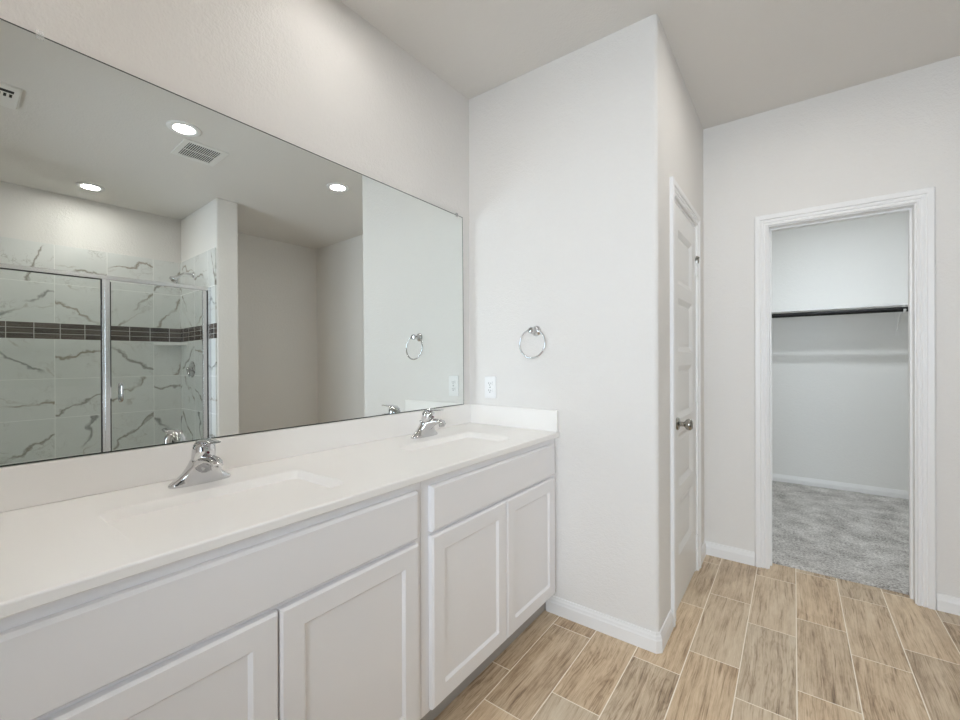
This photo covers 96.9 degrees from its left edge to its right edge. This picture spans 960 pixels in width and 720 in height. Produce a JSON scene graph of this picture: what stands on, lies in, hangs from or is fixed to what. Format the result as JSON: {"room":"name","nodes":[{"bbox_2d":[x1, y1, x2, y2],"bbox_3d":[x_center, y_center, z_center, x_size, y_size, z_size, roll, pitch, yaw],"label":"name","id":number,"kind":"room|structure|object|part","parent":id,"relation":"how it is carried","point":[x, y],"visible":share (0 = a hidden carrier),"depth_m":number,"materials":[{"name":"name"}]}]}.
{"room":"bathroom","nodes":[
{"label":"bathroom","id":0,"kind":"room"},
{"bbox_2d":[0,0,469,403],"bbox_3d":[-0.984,-0.108,1.337,0.140,2.740,2.893,0,0,37],"label":"wall","id":1,"kind":"structure","parent":0,"point":[314,76],"depth_m":1.63,"materials":[{"name":"paint"}]},
{"bbox_2d":[0,18,463,466],"bbox_3d":[-0.644,-0.283,1.653,0.014,1.074,1.802,0,0,37],"label":"wall mirror","id":2,"kind":"object","parent":1,"relation":"attached to","point":[175,268],"visible":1,"depth_m":1.30,"materials":[{"name":"clear glass"}]},
{"bbox_2d":[0,404,470,512],"bbox_3d":[-0.630,0.308,1.666,0.020,0.106,1.900,0,0,37],"label":"backsplash","id":3,"kind":"structure","parent":1,"relation":"attached to","point":[22,486],"depth_m":1.26,"materials":[{"name":"white stone"}]},
{"bbox_2d":[469,14,703,631],"bbox_3d":[0.637,-0.112,2.629,1.161,2.740,1.155,0,0,36],"label":"wall","id":4,"kind":"structure","parent":0,"point":[573,158],"depth_m":2.00,"materials":[{"name":"paint"}]},
{"bbox_2d":[485,376,495,397],"bbox_3d":[0.056,0.154,2.336,0.076,0.120,0.009,0,0,36],"label":"wall outlet","id":5,"kind":"object","parent":4,"relation":"attached to","point":[490,381],"visible":1,"depth_m":2.33,"materials":[{"name":"white plastic"}]},
{"bbox_2d":[519,326,545,358],"bbox_3d":[0.270,-0.085,2.143,0.153,0.169,0.064,0,0,36],"label":"towel ring","id":6,"kind":"object","parent":4,"relation":"attached to","point":[536,330],"visible":1,"depth_m":2.13,"materials":[{"name":"silver metal"}]},
{"bbox_3d":[0.270,-0.143,2.143,0.053,0.053,0.064,0,0,36],"label":"mounting post","id":7,"kind":"part","parent":6,"relation":"part of","materials":[{"name":"silver metal"}]},
{"bbox_2d":[546,595,672,653],"bbox_3d":[0.617,1.217,2.055,0.544,0.083,0.228,0,0,36],"label":"baseboard","id":8,"kind":"structure","parent":4,"relation":"attached to","point":[655,642],"depth_m":1.93,"materials":[{"name":"white wood"}]},
{"bbox_2d":[670,176,701,626],"bbox_3d":[1.069,0.200,2.318,0.132,2.113,0.722,0,0,36],"label":"door frame","id":9,"kind":"structure","parent":4,"relation":"attached to","point":[676,192],"depth_m":2.01,"materials":[{"name":"white wood"}]},
{"bbox_2d":[675,203,699,610],"bbox_3d":[1.130,0.235,2.286,0.109,2.015,0.578,0,0,36],"label":"door","id":10,"kind":"structure","parent":4,"relation":"in","point":[686,263],"depth_m":2.30,"materials":[{"name":"white wood"}]},
{"bbox_3d":[1.008,0.321,2.091,0.074,0.065,0.065,0,0,36],"label":"knob","id":11,"kind":"part","parent":10,"relation":"part of","materials":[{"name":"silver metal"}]},
{"bbox_2d":[339,0,959,128],"bbox_3d":[1.502,-1.544,1.581,4.025,0.120,6.400,0,0,36],"label":"ceiling","id":12,"kind":"structure","parent":0,"point":[735,59],"depth_m":1.96,"materials":[{"name":"paint"}]},
{"bbox_2d":[434,555,959,719],"bbox_3d":[1.510,1.331,1.581,4.025,0.150,6.400,0,0,36],"label":"floor","id":13,"kind":"structure","parent":0,"point":[746,642],"depth_m":1.75,"materials":[{"name":"brown tile"}]},
{"bbox_2d":[0,482,420,719],"bbox_3d":[-0.680,0.825,1.142,0.567,0.874,0.938,0,0,36],"label":"vanity cabinet","id":14,"kind":"object","parent":13,"relation":"on","point":[318,617],"visible":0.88,"depth_m":0.93,"materials":[{"name":"white wood"}]},
{"bbox_3d":[-0.602,0.861,0.798,0.021,0.566,0.450,0,0,37],"label":"cabinet door","id":15,"kind":"part","parent":14,"relation":"part of","materials":[{"name":"white wood"}]},
{"bbox_2d":[0,404,559,618],"bbox_3d":[-0.411,0.361,1.505,0.597,0.212,1.900,0,0,36],"label":"countertop","id":16,"kind":"structure","parent":14,"relation":"on","point":[72,526],"depth_m":1.13,"materials":[{"name":"white stone"}]},
{"bbox_2d":[168,438,230,488],"bbox_3d":[-0.786,0.296,1.224,0.157,0.132,0.161,0,0,37],"label":"faucet","id":17,"kind":"object","parent":16,"relation":"on","point":[204,466],"visible":1,"depth_m":1.21,"materials":[{"name":"silver metal"}]},
{"bbox_3d":[-0.774,0.237,1.215,0.102,0.016,0.048,0,0,37],"label":"lever","id":18,"kind":"part","parent":17,"relation":"part of","materials":[{"name":"silver metal"}]},
{"bbox_3d":[-0.777,0.308,1.217,0.135,0.068,0.068,0,0,37],"label":"spout","id":19,"kind":"part","parent":17,"relation":"part of","materials":[{"name":"silver metal"}]},
{"bbox_2d":[99,470,343,538],"bbox_3d":[-0.641,0.414,1.116,0.272,0.106,0.500,0,0,36],"label":"sink basin","id":20,"kind":"object","parent":16,"relation":"in","point":[161,517],"depth_m":1.11,"materials":[{"name":"white ceramic"}]},
{"bbox_2d":[411,408,445,438],"bbox_3d":[-0.222,0.294,1.961,0.157,0.132,0.161,0,0,37],"label":"faucet","id":21,"kind":"object","parent":16,"relation":"on","point":[426,428],"visible":1,"depth_m":1.95,"materials":[{"name":"silver metal"}]},
{"bbox_3d":[-0.210,0.236,1.952,0.102,0.016,0.048,0,0,37],"label":"lever","id":22,"kind":"part","parent":21,"relation":"part of","materials":[{"name":"silver metal"}]},
{"bbox_3d":[-0.213,0.306,1.954,0.135,0.068,0.068,0,0,37],"label":"spout","id":23,"kind":"part","parent":21,"relation":"part of","materials":[{"name":"silver metal"}]},
{"bbox_2d":[399,432,510,450],"bbox_3d":[-0.094,0.413,1.837,0.268,0.106,0.470,0,0,36],"label":"sink basin","id":24,"kind":"object","parent":16,"relation":"in","point":[461,441],"depth_m":1.91,"materials":[{"name":"white ceramic"}]},
{"bbox_3d":[-0.331,0.861,1.159,0.021,0.566,0.444,0,0,37],"label":"cabinet door","id":25,"kind":"part","parent":14,"relation":"part of","materials":[{"name":"white wood"}]},
{"bbox_2d":[420,439,554,719],"bbox_3d":[-0.115,0.823,1.887,0.559,0.874,0.929,0,0,36],"label":"vanity cabinet","id":26,"kind":"object","parent":13,"relation":"on","point":[487,528],"visible":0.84,"depth_m":1.60,"materials":[{"name":"white wood"}]},
{"bbox_3d":[-0.029,0.860,1.560,0.020,0.566,0.436,0,0,37],"label":"cabinet door","id":27,"kind":"part","parent":26,"relation":"part of","materials":[{"name":"white wood"}]},
{"bbox_3d":[0.099,0.488,1.731,0.020,0.150,0.864,0,0,37],"label":"drawer","id":28,"kind":"part","parent":26,"relation":"part of","materials":[{"name":"white wood"}]},
{"bbox_3d":[0.232,0.859,1.907,0.020,0.566,0.424,0,0,37],"label":"cabinet door","id":29,"kind":"part","parent":26,"relation":"part of","materials":[{"name":"white wood"}]},
{"bbox_2d":[772,480,908,594],"bbox_3d":[2.947,1.243,3.058,2.180,0.017,2.080,0,0,36],"label":"closet carpet","id":30,"kind":"object","parent":13,"relation":"on","point":[857,537],"visible":0.59,"depth_m":3.00,"materials":[{"name":"grey carpet"}]},
{"bbox_2d":[703,55,959,597],"bbox_3d":[2.503,-0.117,2.042,2.769,2.740,0.115,0,0,36],"label":"wall","id":31,"kind":"structure","parent":0,"point":[899,132],"depth_m":2.41,"materials":[{"name":"paint"}]},
{"bbox_2d":[701,540,754,565],"bbox_3d":[1.501,1.214,2.586,0.275,0.083,0.204,0,0,36],"label":"baseboard","id":32,"kind":"structure","parent":31,"relation":"attached to","point":[731,553],"depth_m":2.65,"materials":[{"name":"white wood"}]},
{"bbox_2d":[754,186,935,609],"bbox_3d":[2.011,0.196,2.405,0.760,2.116,0.150,0,0,36],"label":"door frame","id":33,"kind":"structure","parent":31,"relation":"attached to","point":[919,204],"depth_m":2.20,"materials":[{"name":"white wood"}]},
{"bbox_2d":[936,593,959,615],"bbox_3d":[2.502,1.212,1.147,1.513,0.083,1.331,0,0,36],"label":"baseboard","id":34,"kind":"structure","parent":31,"relation":"attached to","point":[944,603],"depth_m":2.10,"materials":[{"name":"white wood"}]},
{"bbox_2d":[771,212,908,490],"bbox_3d":[3.608,-0.120,3.945,2.400,2.740,0.100,0,0,36],"label":"wall","id":35,"kind":"structure","parent":0,"point":[840,402],"depth_m":4.01,"materials":[{"name":"paint"}]},
{"bbox_2d":[772,303,907,313],"bbox_3d":[3.487,-0.459,3.781,2.196,0.018,0.304,0,0,36],"label":"closet shelf","id":36,"kind":"object","parent":35,"relation":"attached to","point":[896,304],"visible":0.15,"depth_m":3.81,"materials":[{"name":"white wood"}]},
{"bbox_2d":[772,473,908,499],"bbox_3d":[3.578,1.208,3.899,2.200,0.083,0.014,0,0,36],"label":"baseboard","id":37,"kind":"structure","parent":35,"relation":"attached to","point":[872,490],"depth_m":4.01,"materials":[{"name":"white wood"}]},
{"bbox_2d":[895,305,905,335],"bbox_3d":[3.617,-0.327,3.654,0.028,0.244,0.357,0,0,36],"label":"rod bracket","id":38,"kind":"object","parent":35,"relation":"attached to","point":[897,314],"visible":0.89,"depth_m":3.79,"materials":[{"name":"white metal"}]},
{"bbox_2d":[772,307,907,317],"bbox_3d":[3.388,-0.414,3.647,2.194,0.041,0.041,0,0,36],"label":"closet rod","id":39,"kind":"object","parent":38,"relation":"attached to","point":[891,309],"visible":0.49,"depth_m":3.77,"materials":[{"name":"brown metal"}]}
]}

